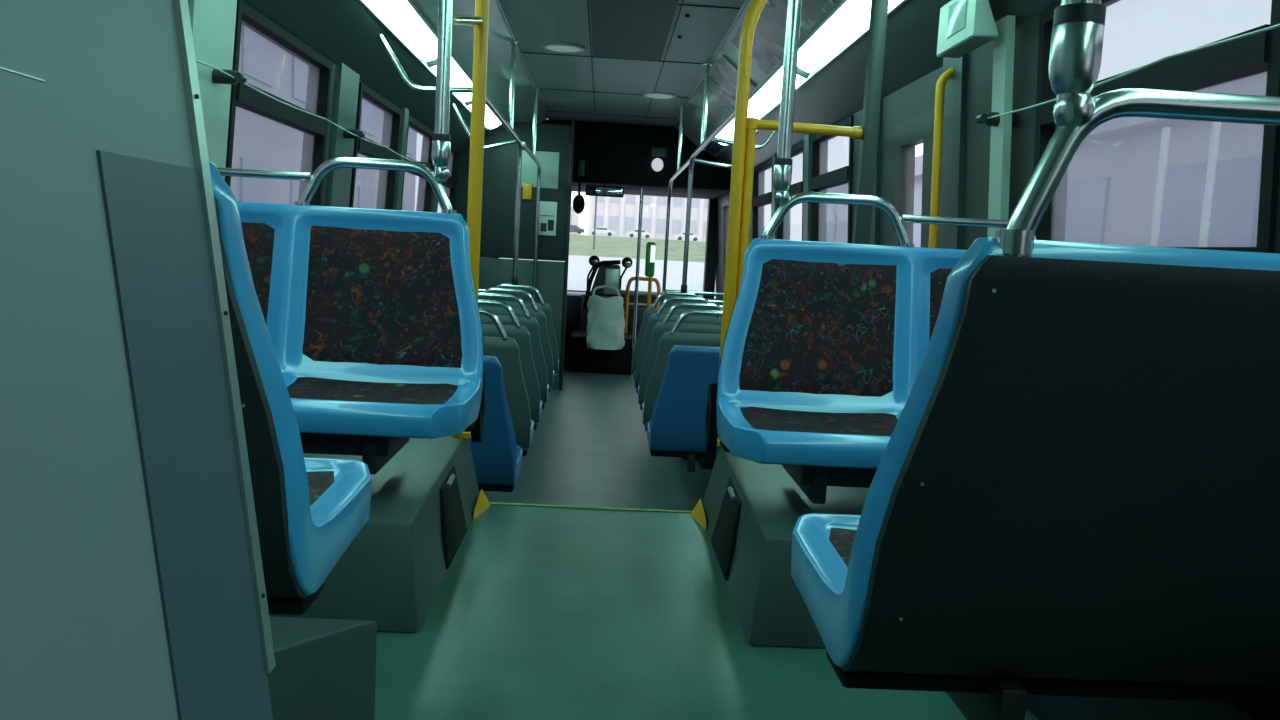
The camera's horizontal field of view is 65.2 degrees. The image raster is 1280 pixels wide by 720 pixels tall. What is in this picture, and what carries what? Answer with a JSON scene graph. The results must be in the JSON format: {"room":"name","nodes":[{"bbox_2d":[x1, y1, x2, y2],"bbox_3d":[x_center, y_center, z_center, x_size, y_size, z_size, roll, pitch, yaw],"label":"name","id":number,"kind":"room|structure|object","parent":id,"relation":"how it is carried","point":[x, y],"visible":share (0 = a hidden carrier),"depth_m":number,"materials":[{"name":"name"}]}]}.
{"room":"vehicle interior","nodes":[
{"label":"vehicle interior","id":0,"kind":"room"},
{"bbox_2d":[298,63,488,257],"bbox_3d":[-1.517,-0.415,4.984,0.212,2.030,12.700,3,6,-2],"label":"wall","id":1,"kind":"structure","parent":0,"point":[334,68],"depth_m":4.46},
{"bbox_2d":[189,0,236,179],"bbox_3d":[-1.374,-0.412,3.106,0.117,1.530,0.320,3,6,-2],"label":"wall pillar","id":2,"kind":"structure","parent":1,"relation":"attached to","point":[213,22],"depth_m":3.08,"materials":[{"name":"grey"}]},
{"bbox_2d":[225,0,332,205],"bbox_3d":[-1.387,-0.884,3.818,0.112,0.700,1.120,3,6,-2],"label":"window","id":3,"kind":"structure","parent":1,"relation":"in","point":[242,96],"depth_m":3.80,"materials":[{"name":"black rubber"}]},
{"bbox_2d":[196,60,429,167],"bbox_3d":[-1.309,-0.984,4.083,0.111,0.044,4.622,3,6,-2],"label":"cord","id":4,"kind":"object","parent":1,"relation":"attached to","point":[219,76],"visible":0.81,"depth_m":3.09,"materials":[{"name":"grey plastic"}]},
{"bbox_2d":[326,63,359,207],"bbox_3d":[-1.431,-0.590,4.695,0.117,1.530,0.320,3,6,-2],"label":"trim","id":5,"kind":"structure","parent":1,"relation":"attached to","point":[347,81],"depth_m":4.59,"materials":[{"name":"grey"}]},
{"bbox_2d":[349,82,401,209],"bbox_3d":[-1.443,-1.058,5.378,0.112,0.700,0.980,3,6,-2],"label":"window","id":6,"kind":"structure","parent":1,"relation":"in","point":[363,147],"depth_m":5.52,"materials":[{"name":"metal"}]},
{"bbox_2d":[393,107,408,209],"bbox_3d":[-1.478,-0.737,6.006,0.117,1.530,0.120,3,6,-2],"label":"trim","id":7,"kind":"structure","parent":1,"relation":"attached to","point":[405,112],"depth_m":5.92,"materials":[{"name":"grey metal"}]},
{"bbox_2d":[400,115,434,211],"bbox_3d":[-1.487,-1.194,6.584,0.112,0.700,1.050,3,6,-2],"label":"window","id":8,"kind":"structure","parent":1,"relation":"in","point":[426,194],"depth_m":7.04,"materials":[{"name":"glass"}]},
{"bbox_2d":[437,144,459,209],"bbox_3d":[-1.530,-1.327,7.776,0.112,0.700,0.850,3,6,-2],"label":"window","id":9,"kind":"structure","parent":1,"relation":"in","point":[451,183],"depth_m":8.14,"materials":[{"name":"glass"}]},
{"bbox_2d":[411,0,547,122],"bbox_3d":[-0.811,-1.577,3.922,0.290,0.255,10.800,3,6,-2],"label":"ceiling","id":10,"kind":"structure","parent":0,"point":[499,37],"depth_m":6.32,"materials":[{"name":"grey plastic"}]},
{"bbox_2d":[416,0,496,48],"bbox_3d":[-0.832,-1.620,4.622,0.226,0.173,1.000,3,6,-2],"label":"card","id":11,"kind":"object","parent":10,"relation":"attached to","point":[460,33],"visible":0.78,"depth_m":4.65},
{"bbox_2d":[479,356,711,510],"bbox_3d":[-0.326,0.461,7.279,2.740,0.080,8.620,3,6,-2],"label":"floor","id":12,"kind":"structure","parent":0,"point":[589,446],"depth_m":5.83,"materials":[{"name":"grey rubber"}]},
{"bbox_2d":[469,356,522,491],"bbox_3d":[-0.921,0.355,3.754,0.935,0.835,0.527,3,6,-2],"label":"seat","id":13,"kind":"object","parent":12,"relation":"on","point":[497,459],"visible":0.2,"depth_m":3.54,"materials":[{"name":"blue plastic"}]},
{"bbox_2d":[479,308,533,455],"bbox_3d":[-0.937,0.224,4.377,0.941,0.958,0.538,3,6,-2],"label":"seat","id":14,"kind":"object","parent":12,"relation":"on","point":[506,349],"visible":0.21,"depth_m":4.13,"materials":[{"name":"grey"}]},
{"bbox_2d":[478,299,541,429],"bbox_3d":[-0.960,0.155,4.993,0.941,0.958,0.538,3,6,-2],"label":"seat","id":15,"kind":"object","parent":12,"relation":"on","point":[521,335],"visible":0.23,"depth_m":4.73,"materials":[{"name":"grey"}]},
{"bbox_2d":[478,293,548,408],"bbox_3d":[-0.982,0.084,5.629,0.941,0.958,0.538,3,6,-2],"label":"seat","id":16,"kind":"object","parent":12,"relation":"on","point":[531,323],"visible":0.19,"depth_m":5.35,"materials":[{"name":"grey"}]},
{"bbox_2d":[456,119,574,389],"bbox_3d":[-1.081,-0.897,8.443,0.955,2.280,0.072,3,6,-2],"label":"wall","id":17,"kind":"structure","parent":12,"relation":"on","point":[554,142],"depth_m":8.38,"materials":[{"name":"grey"}]},
{"bbox_2d":[522,183,531,198],"bbox_3d":[-0.941,-1.408,8.348,0.075,0.130,0.012,3,6,-2],"label":"notice","id":18,"kind":"object","parent":17,"relation":"attached to","point":[527,188],"visible":1,"depth_m":8.34,"materials":[{"name":"yellow"}]},
{"bbox_2d":[538,201,556,235],"bbox_3d":[-0.781,-1.187,8.387,0.160,0.280,0.015,3,6,-2],"label":"poster","id":19,"kind":"object","parent":17,"relation":"attached to","point":[548,210],"visible":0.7,"depth_m":8.38,"materials":[{"name":"white paper"}]},
{"bbox_2d":[540,215,553,231],"bbox_3d":[-0.783,-1.144,8.386,0.120,0.135,0.003,3,6,-2],"label":"print","id":20,"kind":"object","parent":19,"relation":"attached to","point":[546,221],"depth_m":8.38,"materials":[{"name":"white paper"}]},
{"bbox_2d":[478,288,554,391],"bbox_3d":[-1.005,0.013,6.264,0.941,0.958,0.538,3,6,-2],"label":"seat","id":21,"kind":"object","parent":12,"relation":"on","point":[538,314],"visible":0.21,"depth_m":5.98,"materials":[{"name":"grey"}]},
{"bbox_2d":[478,284,558,378],"bbox_3d":[-1.029,-0.061,6.920,0.941,0.958,0.538,3,6,-2],"label":"seat","id":22,"kind":"object","parent":12,"relation":"on","point":[543,306],"visible":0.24,"depth_m":6.64,"materials":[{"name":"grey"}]},
{"bbox_2d":[522,87,540,302],"bbox_3d":[-0.836,-0.840,7.499,0.061,2.398,1.702,3,6,-2],"label":"grab rail","id":23,"kind":"object","parent":12,"relation":"on","point":[532,154],"visible":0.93,"depth_m":8.25,"materials":[{"name":"silver metal"}]},
{"bbox_2d":[568,260,636,374],"bbox_3d":[-0.353,-0.459,10.121,0.670,1.121,0.670,3,6,-2],"label":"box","id":24,"kind":"object","parent":12,"relation":"on","point":[583,359],"visible":0.73,"depth_m":9.84,"materials":[{"name":"black plastic"}]},
{"bbox_2d":[586,285,624,349],"bbox_3d":[-0.324,-0.413,9.673,0.384,0.611,0.178,3,6,-2],"label":"plastic bag","id":25,"kind":"object","parent":24,"relation":"hanging from","point":[606,321],"visible":1,"depth_m":9.62,"materials":[{"name":"white plastic"}]},
{"bbox_2d":[628,187,643,376],"bbox_3d":[-0.029,-0.759,9.681,0.080,1.850,0.080,3,6,-2],"label":"post","id":26,"kind":"object","parent":12,"relation":"on","point":[641,188],"visible":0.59,"depth_m":9.66,"materials":[{"name":"silver metal"}]},
{"bbox_2d":[624,277,660,336],"bbox_3d":[0.017,-0.399,10.549,0.370,0.950,0.040,3,6,-2],"label":"rail","id":27,"kind":"object","parent":12,"relation":"on","point":[628,316],"visible":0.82,"depth_m":10.52,"materials":[{"name":"orange"}]},
{"bbox_2d":[645,242,655,307],"bbox_3d":[0.072,-0.469,9.563,0.090,1.310,0.066,3,6,-2],"label":"card reader","id":28,"kind":"object","parent":12,"relation":"on","point":[650,246],"visible":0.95,"depth_m":9.49,"materials":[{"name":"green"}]},
{"bbox_2d":[662,105,689,299],"bbox_3d":[0.279,-0.836,8.023,0.061,2.398,2.342,3,6,-2],"label":"grab rail","id":29,"kind":"object","parent":12,"relation":"on","point":[679,169],"visible":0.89,"depth_m":9.02,"materials":[{"name":"silver metal"}]},
{"bbox_2d":[632,292,722,377],"bbox_3d":[0.412,-0.006,7.139,0.941,0.958,0.538,3,6,-2],"label":"seat","id":30,"kind":"object","parent":12,"relation":"on","point":[648,312],"visible":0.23,"depth_m":6.83,"materials":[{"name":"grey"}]},
{"bbox_2d":[634,296,722,392],"bbox_3d":[0.436,0.067,6.483,0.941,0.958,0.538,3,6,-2],"label":"seat","id":31,"kind":"object","parent":12,"relation":"on","point":[653,319],"visible":0.24,"depth_m":6.18,"materials":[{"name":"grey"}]},
{"bbox_2d":[638,302,722,468],"bbox_3d":[0.460,0.143,5.808,0.941,0.958,0.538,3,6,-2],"label":"seat","id":32,"kind":"object","parent":12,"relation":"on","point":[660,328],"visible":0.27,"depth_m":5.50,"materials":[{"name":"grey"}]},
{"bbox_2d":[642,310,721,483],"bbox_3d":[0.484,0.216,5.152,0.941,0.958,0.538,3,6,-2],"label":"seat","id":33,"kind":"object","parent":12,"relation":"on","point":[668,340],"visible":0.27,"depth_m":4.85,"materials":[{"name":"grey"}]},
{"bbox_2d":[647,345,719,471],"bbox_3d":[0.505,0.343,4.569,0.935,0.835,0.527,3,6,-2],"label":"seat","id":34,"kind":"object","parent":12,"relation":"on","point":[676,427],"visible":0.31,"depth_m":4.32,"materials":[{"name":"blue plastic"}]},
{"bbox_2d":[659,290,723,310],"bbox_3d":[0.512,-0.115,8.365,0.736,0.916,0.036,3,6,-2],"label":"rail","id":35,"kind":"object","parent":12,"relation":"on","point":[670,304],"visible":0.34,"depth_m":8.31,"materials":[{"name":"silver metal"}]},
{"bbox_2d":[489,198,716,355],"bbox_3d":[-0.405,-1.272,11.271,2.540,2.480,0.200,3,6,-2],"label":"wall","id":36,"kind":"structure","parent":0,"point":[711,232],"depth_m":11.23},
{"bbox_2d":[565,289,701,334],"bbox_3d":[-0.440,-0.526,10.835,2.270,0.490,0.770,3,6,-2],"label":"dashboard","id":37,"kind":"object","parent":36,"relation":"attached to","point":[576,316],"visible":0.16,"depth_m":10.48,"materials":[{"name":"black plastic"}]},
{"bbox_2d":[620,257,632,282],"bbox_3d":[-0.160,-0.952,10.948,0.138,0.350,0.062,5,7,19],"label":"round mirror","id":38,"kind":"object","parent":37,"relation":"on","point":[627,262],"visible":0.96,"depth_m":10.92,"materials":[{"name":"black plastic"}]},
{"bbox_2d":[498,0,744,126],"bbox_3d":[-0.106,-1.752,4.885,1.180,0.060,12.700,3,6,-2],"label":"ceiling","id":39,"kind":"structure","parent":0,"point":[534,23],"depth_m":6.41,"materials":[{"name":"plastic"}]},
{"bbox_2d":[486,40,521,288],"bbox_3d":[-0.755,-1.079,5.465,0.061,1.468,2.248,3,6,-2],"label":"grab rail","id":40,"kind":"object","parent":39,"relation":"attached to","point":[509,126],"visible":0.97,"depth_m":6.26,"materials":[{"name":"silver metal"}]},
{"bbox_2d":[541,42,584,52],"bbox_3d":[-0.454,-1.855,5.918,0.260,0.053,0.260,3,6,-2],"label":"dome light","id":41,"kind":"object","parent":39,"relation":"attached to","point":[561,47],"visible":0.87,"depth_m":5.87,"materials":[{"name":"white plastic"}]},
{"bbox_2d":[521,0,739,118],"bbox_3d":[-0.066,-1.592,3.746,1.160,0.005,10.400,3,6,-2],"label":"trim","id":42,"kind":"structure","parent":39,"relation":"attached to","point":[682,4],"depth_m":6.19,"materials":[{"name":"grey"}]},
{"bbox_2d":[589,0,689,60],"bbox_3d":[0.041,-1.578,3.827,0.491,0.040,4.350,3,6,-2],"label":"ceiling hatch","id":43,"kind":"object","parent":39,"relation":"attached to","point":[623,29],"visible":1,"depth_m":5.12,"materials":[{"name":"grey"}]},
{"bbox_2d":[642,92,676,98],"bbox_3d":[0.147,-2.000,7.534,0.260,0.053,0.260,3,6,-2],"label":"dome light","id":44,"kind":"object","parent":39,"relation":"attached to","point":[657,95],"visible":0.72,"depth_m":7.48,"materials":[{"name":"white plastic"}]},
{"bbox_2d":[681,61,734,296],"bbox_3d":[0.393,-1.023,5.517,0.080,1.468,2.558,3,6,-2],"label":"grab rail","id":45,"kind":"object","parent":39,"relation":"attached to","point":[704,142],"visible":0.98,"depth_m":6.20,"materials":[{"name":"silver metal"}]},
{"bbox_2d":[541,119,730,198],"bbox_3d":[-0.099,-2.019,10.217,1.950,0.565,1.650,3,6,-2],"label":"wall","id":46,"kind":"structure","parent":0,"point":[619,155],"depth_m":9.41,"materials":[{"name":"black plastic"}]},
{"bbox_2d":[573,183,584,213],"bbox_3d":[-0.578,-1.533,9.474,0.117,0.293,0.065,3,6,-2],"label":"mirror","id":47,"kind":"object","parent":46,"relation":"hanging from","point":[578,201],"visible":1,"depth_m":9.46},
{"bbox_2d":[585,183,623,197],"bbox_3d":[-0.331,-1.608,9.415,0.360,0.140,0.091,3,6,-2],"label":"mirror","id":48,"kind":"object","parent":46,"relation":"attached to","point":[591,190],"visible":1,"depth_m":9.38,"materials":[{"name":"silver metal"}]},
{"bbox_2d":[651,147,666,156],"bbox_3d":[0.178,-1.950,9.381,0.140,0.080,0.055,3,6,-2],"label":"box","id":49,"kind":"object","parent":46,"relation":"attached to","point":[656,152],"visible":1,"depth_m":9.35,"materials":[{"name":"grey plastic"}]},
{"bbox_2d":[242,0,1060,170],"bbox_3d":[-0.126,-1.529,4.859,2.600,0.480,12.600,3,6,-2],"label":"wall","id":50,"kind":"structure","parent":0,"point":[836,93],"depth_m":4.33,"materials":[{"name":"grey"}]},
{"bbox_2d":[366,0,436,60],"bbox_3d":[-1.028,-1.487,4.446,0.134,0.099,1.405,3,6,-2],"label":"ceiling light strip","id":51,"kind":"object","parent":50,"relation":"attached to","point":[398,14],"visible":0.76,"depth_m":4.39,"materials":[{"name":"white plastic"}]},
{"bbox_2d":[378,34,471,92],"bbox_3d":[-0.931,-1.284,4.354,0.426,0.236,0.025,3,6,-2],"label":"rail","id":52,"kind":"object","parent":50,"relation":"attached to","point":[381,38],"visible":0.93,"depth_m":4.35,"materials":[{"name":"silver metal"}]},
{"bbox_2d":[426,58,471,101],"bbox_3d":[-1.079,-1.648,5.881,0.134,0.099,1.375,3,6,-2],"label":"ceiling light strip","id":53,"kind":"object","parent":50,"relation":"attached to","point":[458,78],"visible":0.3,"depth_m":5.81,"materials":[{"name":"white plastic"}]},
{"bbox_2d":[359,0,547,132],"bbox_3d":[-0.874,-1.524,3.926,0.425,0.278,10.600,3,6,-2],"label":"trim","id":54,"kind":"structure","parent":50,"relation":"attached to","point":[363,2],"depth_m":4.98,"materials":[{"name":"silver metal"}]},
{"bbox_2d":[464,100,500,128],"bbox_3d":[-1.132,-1.811,7.336,0.134,0.099,1.445,3,6,-2],"label":"ceiling light strip","id":55,"kind":"object","parent":50,"relation":"attached to","point":[491,121],"visible":0.31,"depth_m":7.56,"materials":[{"name":"white plastic"}]},
{"bbox_2d":[451,104,516,149],"bbox_3d":[-1.006,-1.495,6.442,0.429,0.281,0.025,3,6,-2],"label":"rail","id":56,"kind":"object","parent":50,"relation":"attached to","point":[453,106],"visible":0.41,"depth_m":6.44,"materials":[{"name":"silver metal"}]},
{"bbox_2d":[716,118,734,145],"bbox_3d":[0.689,-1.739,7.581,0.134,0.099,1.505,3,6,-2],"label":"ceiling light strip","id":57,"kind":"object","parent":50,"relation":"attached to","point":[727,133],"visible":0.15,"depth_m":7.66,"materials":[{"name":"white plastic"}]},
{"bbox_2d":[694,130,758,167],"bbox_3d":[0.590,-1.464,6.905,0.447,0.271,0.025,3,6,-2],"label":"rail","id":58,"kind":"object","parent":50,"relation":"attached to","point":[696,159],"visible":0.55,"depth_m":6.90,"materials":[{"name":"silver metal"}]},
{"bbox_2d":[713,131,776,149],"bbox_3d":[0.636,-1.319,5.614,0.447,0.271,0.025,3,6,-2],"label":"rail","id":59,"kind":"object","parent":50,"relation":"attached to","point":[719,140],"visible":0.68,"depth_m":5.61,"materials":[{"name":"silver metal"}]},
{"bbox_2d":[705,0,848,153],"bbox_3d":[0.824,-1.378,4.004,0.120,0.090,10.800,3,6,-2],"label":"trim","id":60,"kind":"structure","parent":50,"relation":"attached to","point":[712,147],"depth_m":8.79,"materials":[{"name":"grey"}]},
{"bbox_2d":[748,66,809,117],"bbox_3d":[0.750,-1.546,5.857,0.134,0.099,1.875,3,6,-2],"label":"ceiling light strip","id":61,"kind":"object","parent":50,"relation":"attached to","point":[769,95],"visible":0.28,"depth_m":5.75,"materials":[{"name":"white plastic"}]},
{"bbox_2d":[675,0,906,156],"bbox_3d":[0.703,-1.445,3.992,0.405,0.278,10.600,3,6,-2],"label":"trim","id":62,"kind":"structure","parent":50,"relation":"attached to","point":[898,4],"depth_m":4.72,"materials":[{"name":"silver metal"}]},
{"bbox_2d":[797,0,897,71],"bbox_3d":[0.820,-1.329,3.926,0.134,0.099,1.905,3,6,-2],"label":"ceiling light strip","id":63,"kind":"object","parent":50,"relation":"attached to","point":[853,17],"visible":0.79,"depth_m":4.10,"materials":[{"name":"white plastic"}]},
{"bbox_2d":[936,0,998,57],"bbox_3d":[1.032,-1.066,3.150,0.082,0.160,0.340,3,6,-2],"label":"junction box","id":64,"kind":"object","parent":50,"relation":"attached to","point":[965,26],"visible":1,"depth_m":3.10,"materials":[{"name":"grey"}]},
{"bbox_2d":[374,505,1038,719],"bbox_3d":[-0.072,0.704,0.892,2.740,0.060,4.220,3,6,-2],"label":"floor","id":65,"kind":"structure","parent":0,"point":[537,613],"depth_m":1.96,"materials":[{"name":"teal rubber"}]},
{"bbox_2d":[0,0,275,719],"bbox_3d":[-0.383,-0.232,0.111,0.306,1.935,1.500,3,6,-2],"label":"partition panel","id":66,"kind":"object","parent":65,"relation":"on","point":[132,583],"visible":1,"depth_m":0.69,"materials":[{"name":"grey plastic"}]},
{"bbox_2d":[209,161,371,614],"bbox_3d":[-0.841,0.064,1.246,0.935,0.620,0.539,3,6,-2],"label":"seat","id":67,"kind":"object","parent":65,"relation":"on","point":[309,511],"visible":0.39,"depth_m":1.07,"materials":[{"name":"blue plastic"}]},
{"bbox_2d":[267,616,376,719],"bbox_3d":[-0.838,0.488,1.218,0.917,0.215,0.470,3,6,-2],"label":"plinth","id":68,"kind":"object","parent":65,"relation":"on","point":[325,669],"visible":0.38,"depth_m":1.40,"materials":[{"name":"grey plastic"}]},
{"bbox_2d":[269,435,489,631],"bbox_3d":[-0.888,0.351,2.434,0.944,0.215,1.018,3,6,-2],"label":"housing","id":69,"kind":"object","parent":65,"relation":"on","point":[425,499],"visible":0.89,"depth_m":2.05,"materials":[{"name":"grey plastic"}]},
{"bbox_2d":[216,157,484,474],"bbox_3d":[-0.838,-0.111,2.273,0.935,0.743,0.570,3,6,-2],"label":"seat","id":70,"kind":"object","parent":69,"relation":"on","point":[372,317],"visible":0.6,"depth_m":2.44,"materials":[{"name":"blue plastic"}]},
{"bbox_2d":[431,0,452,181],"bbox_3d":[-0.467,-0.950,2.418,0.070,1.028,0.070,3,6,-2],"label":"pole","id":71,"kind":"object","parent":70,"relation":"attached to","point":[441,139],"visible":1,"depth_m":2.44,"materials":[{"name":"silver metal"}]},
{"bbox_2d":[452,0,489,437],"bbox_3d":[-0.452,-0.633,2.772,0.080,1.713,0.080,3,6,-2],"label":"pole","id":72,"kind":"object","parent":69,"relation":"on","point":[480,52],"visible":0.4,"depth_m":2.76,"materials":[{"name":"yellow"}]},
{"bbox_2d":[452,14,482,24],"bbox_3d":[-0.465,-0.887,2.586,0.048,0.080,0.325,4,6,6],"label":"bar","id":73,"kind":"object","parent":72,"relation":"attached to","point":[457,19],"visible":0.62,"depth_m":2.63,"materials":[{"name":"silver metal"}]},
{"bbox_2d":[489,502,691,512],"bbox_3d":[-0.146,0.439,2.974,0.680,0.003,0.020,3,6,-2],"label":"trim","id":74,"kind":"structure","parent":65,"relation":"on","point":[491,503],"depth_m":2.97,"materials":[{"name":"grey metal"}]},
{"bbox_2d":[691,446,868,647],"bbox_3d":[0.644,0.428,2.498,0.944,0.215,1.018,3,6,-2],"label":"housing","id":75,"kind":"object","parent":65,"relation":"on","point":[750,511],"visible":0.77,"depth_m":2.22,"materials":[{"name":"grey plastic"}]},
{"bbox_2d":[717,0,862,445],"bbox_3d":[0.436,-0.561,2.873,0.388,1.643,0.080,3,6,-2],"label":"pole","id":76,"kind":"object","parent":75,"relation":"on","point":[744,139],"visible":0.8,"depth_m":2.86,"materials":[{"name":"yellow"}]},
{"bbox_2d":[705,192,1036,503],"bbox_3d":[0.666,-0.026,2.337,0.944,0.723,0.570,3,6,-2],"label":"seat","id":77,"kind":"object","parent":75,"relation":"on","point":[825,345],"visible":0.49,"depth_m":2.49,"materials":[{"name":"blue plastic"}]},
{"bbox_2d":[773,0,801,204],"bbox_3d":[0.381,-0.903,2.454,0.070,1.038,0.070,3,6,-2],"label":"pole","id":78,"kind":"object","parent":77,"relation":"attached to","point":[782,176],"visible":1,"depth_m":2.47,"materials":[{"name":"silver metal"}]},
{"bbox_2d":[853,0,888,244],"bbox_3d":[0.650,-0.530,2.874,0.042,1.605,0.040,3,6,-2],"label":"post","id":79,"kind":"object","parent":75,"relation":"on","point":[878,13],"visible":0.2,"depth_m":2.84,"materials":[{"name":"grey"}]},
{"bbox_2d":[791,88,1279,719],"bbox_3d":[0.696,0.092,1.239,0.935,0.732,0.539,3,6,-2],"label":"seat","id":80,"kind":"object","parent":65,"relation":"on","point":[1074,490],"visible":1,"depth_m":1.00,"materials":[{"name":"blue"}]},
{"bbox_2d":[1049,0,1105,126],"bbox_3d":[0.433,-0.729,0.890,0.069,1.037,0.069,3,6,-2],"label":"pole","id":81,"kind":"object","parent":80,"relation":"attached to","point":[1077,37],"visible":0.98,"depth_m":0.92,"materials":[{"name":"silver metal"}]},
{"bbox_2d":[675,0,842,146],"bbox_3d":[0.646,-1.504,3.983,0.270,0.255,10.800,3,6,-2],"label":"ceiling","id":82,"kind":"structure","parent":0,"point":[717,112],"depth_m":7.03,"materials":[{"name":"grey plastic"}]},
{"bbox_2d":[703,55,755,111],"bbox_3d":[0.554,-1.731,6.321,0.210,0.173,1.100,3,6,-2],"label":"card","id":83,"kind":"object","parent":82,"relation":"attached to","point":[723,79],"visible":0.64,"depth_m":6.29,"materials":[{"name":"grey paper"}]},
{"bbox_2d":[731,0,835,74],"bbox_3d":[0.616,-1.537,4.582,0.210,0.173,1.600,3,6,-2],"label":"card","id":84,"kind":"object","parent":82,"relation":"attached to","point":[768,44],"visible":0.73,"depth_m":4.62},
{"bbox_2d":[715,14,1279,298],"bbox_3d":[1.133,-0.282,5.094,0.212,2.030,12.700,3,6,-2],"label":"wall","id":85,"kind":"structure","parent":0,"point":[916,98],"depth_m":3.41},
{"bbox_2d":[722,195,729,298],"bbox_3d":[0.899,-0.812,10.061,0.236,1.912,1.400,3,6,-2],"label":"door","id":86,"kind":"structure","parent":85,"relation":"in","point":[725,200],"depth_m":10.62,"materials":[{"name":"black metal"}]},
{"bbox_2d":[752,158,771,239],"bbox_3d":[1.002,-1.209,7.956,0.112,0.700,1.000,3,6,-2],"label":"window","id":87,"kind":"structure","parent":85,"relation":"in","point":[758,200],"depth_m":8.39,"materials":[{"name":"black metal"}]},
{"bbox_2d":[772,153,776,238],"bbox_3d":[0.995,-0.755,7.402,0.117,1.530,0.120,3,6,-2],"label":"trim","id":88,"kind":"structure","parent":85,"relation":"attached to","point":[774,155],"depth_m":7.33,"materials":[{"name":"grey"}]},
{"bbox_2d":[776,141,803,240],"bbox_3d":[1.045,-1.076,6.774,0.112,0.700,0.980,3,6,-2],"label":"window","id":89,"kind":"structure","parent":85,"relation":"in","point":[781,232],"depth_m":6.61,"materials":[{"name":"black metal"}]},
{"bbox_2d":[803,134,810,240],"bbox_3d":[1.038,-0.623,6.220,0.117,1.530,0.140,3,6,-2],"label":"trim","id":90,"kind":"structure","parent":85,"relation":"attached to","point":[807,138],"depth_m":6.13,"materials":[{"name":"grey metal"}]},
{"bbox_2d":[810,115,853,242],"bbox_3d":[1.087,-0.943,5.582,0.112,0.700,0.980,3,6,-2],"label":"window","id":91,"kind":"structure","parent":85,"relation":"in","point":[820,180],"depth_m":5.86,"materials":[{"name":"black rubber"}]},
{"bbox_2d":[870,98,881,244],"bbox_3d":[1.092,-0.244,4.775,0.143,1.960,0.260,3,6,-2],"label":"trim","id":92,"kind":"structure","parent":85,"relation":"attached to","point":[874,234],"depth_m":4.59,"materials":[{"name":"grey metal"}]},
{"bbox_2d":[893,67,953,247],"bbox_3d":[1.139,-0.137,4.043,0.206,1.912,0.795,4,6,3],"label":"door","id":93,"kind":"structure","parent":85,"relation":"in","point":[916,130],"depth_m":3.96,"materials":[{"name":"black metal"}]},
{"bbox_2d":[938,54,967,249],"bbox_3d":[1.132,-0.121,3.672,0.143,1.960,0.200,3,6,-2],"label":"wall pillar","id":94,"kind":"structure","parent":85,"relation":"attached to","point":[955,100],"depth_m":3.56,"materials":[{"name":"grey"}]},
{"bbox_2d":[987,15,1014,237],"bbox_3d":[1.119,-0.280,3.140,0.117,1.530,0.100,3,6,-2],"label":"trim","id":95,"kind":"structure","parent":85,"relation":"attached to","point":[1003,52],"depth_m":3.06,"materials":[{"name":"grey"}]},
{"bbox_2d":[975,24,1279,127],"bbox_3d":[1.169,-0.521,1.107,0.111,0.044,4.032,3,6,-2],"label":"cord","id":96,"kind":"object","parent":85,"relation":"attached to","point":[988,118],"visible":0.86,"depth_m":2.32,"materials":[{"name":"white fabric"}]},
{"bbox_2d":[1034,0,1279,252],"bbox_3d":[1.203,-0.585,2.384,0.112,0.700,1.060,3,6,-2],"label":"window","id":97,"kind":"structure","parent":85,"relation":"in","point":[1258,53],"depth_m":2.07,"materials":[{"name":"clear glass"}]},
{"label":"outside","id":98,"kind":"structure","parent":0,"visible":0},
{"bbox_2d":[569,234,705,262],"bbox_3d":[-6.697,-20.219,185.281,180.000,5.400,117.000,3,6,-2],"label":"grass bank","id":99,"kind":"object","parent":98,"point":[580,245],"visible":0.1,"depth_m":154.28,"materials":[{"name":"green plant"}]},
{"bbox_2d":[570,207,579,234],"bbox_3d":[-25.727,-31.002,222.103,24.400,6.300,20.500,3,6,-2],"label":"building","id":100,"kind":"structure","parent":99,"relation":"on","point":[575,218],"depth_m":212.69,"materials":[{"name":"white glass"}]},
{"bbox_2d":[589,227,614,235],"bbox_3d":[-6.500,-21.935,170.495,4.395,1.442,1.800,3,6,-2],"label":"parked car","id":101,"kind":"object","parent":99,"relation":"on","point":[599,230],"visible":0.87,"depth_m":169.65,"materials":[{"name":"white paint"}]},
{"bbox_2d":[588,194,707,241],"bbox_3d":[2.399,-30.404,207.727,25.625,11.300,21.200,3,6,-2],"label":"building","id":102,"kind":"structure","parent":99,"relation":"on","point":[620,215],"depth_m":198.05,"materials":[{"name":"grey concrete"}]},
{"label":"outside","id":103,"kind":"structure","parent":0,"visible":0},
{"bbox_2d":[502,255,715,298],"bbox_3d":[-2.125,-5.125,57.246,180.000,0.600,195.000,3,6,-2],"label":"road","id":104,"kind":"structure","parent":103,"point":[579,267],"depth_m":66.59,"materials":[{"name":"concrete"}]},
{"bbox_2d":[230,24,416,210],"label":"window","id":105,"kind":"structure","parent":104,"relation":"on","point":[260,142],"depth_m":22.60,"materials":[{"name":"glass"}]},
{"bbox_2d":[827,72,1266,246],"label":"window","id":106,"kind":"structure","parent":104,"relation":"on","point":[1113,172],"depth_m":15.46,"materials":[{"name":"glass"}]},
{"bbox_2d":[1150,127,1170,246],"bbox_3d":[5.602,-0.922,10.973,0.076,3.200,0.080,3,6,-2],"label":"post","id":107,"kind":"object","parent":104,"relation":"on","point":[1166,131],"visible":0.34,"depth_m":10.84,"materials":[{"name":"white plastic"}]},
{"bbox_2d":[1198,122,1220,246],"bbox_3d":[5.635,-0.822,10.079,0.076,3.200,0.080,3,6,-2],"label":"post","id":108,"kind":"object","parent":104,"relation":"on","point":[1216,126],"visible":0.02,"depth_m":9.95,"materials":[{"name":"white plastic"}]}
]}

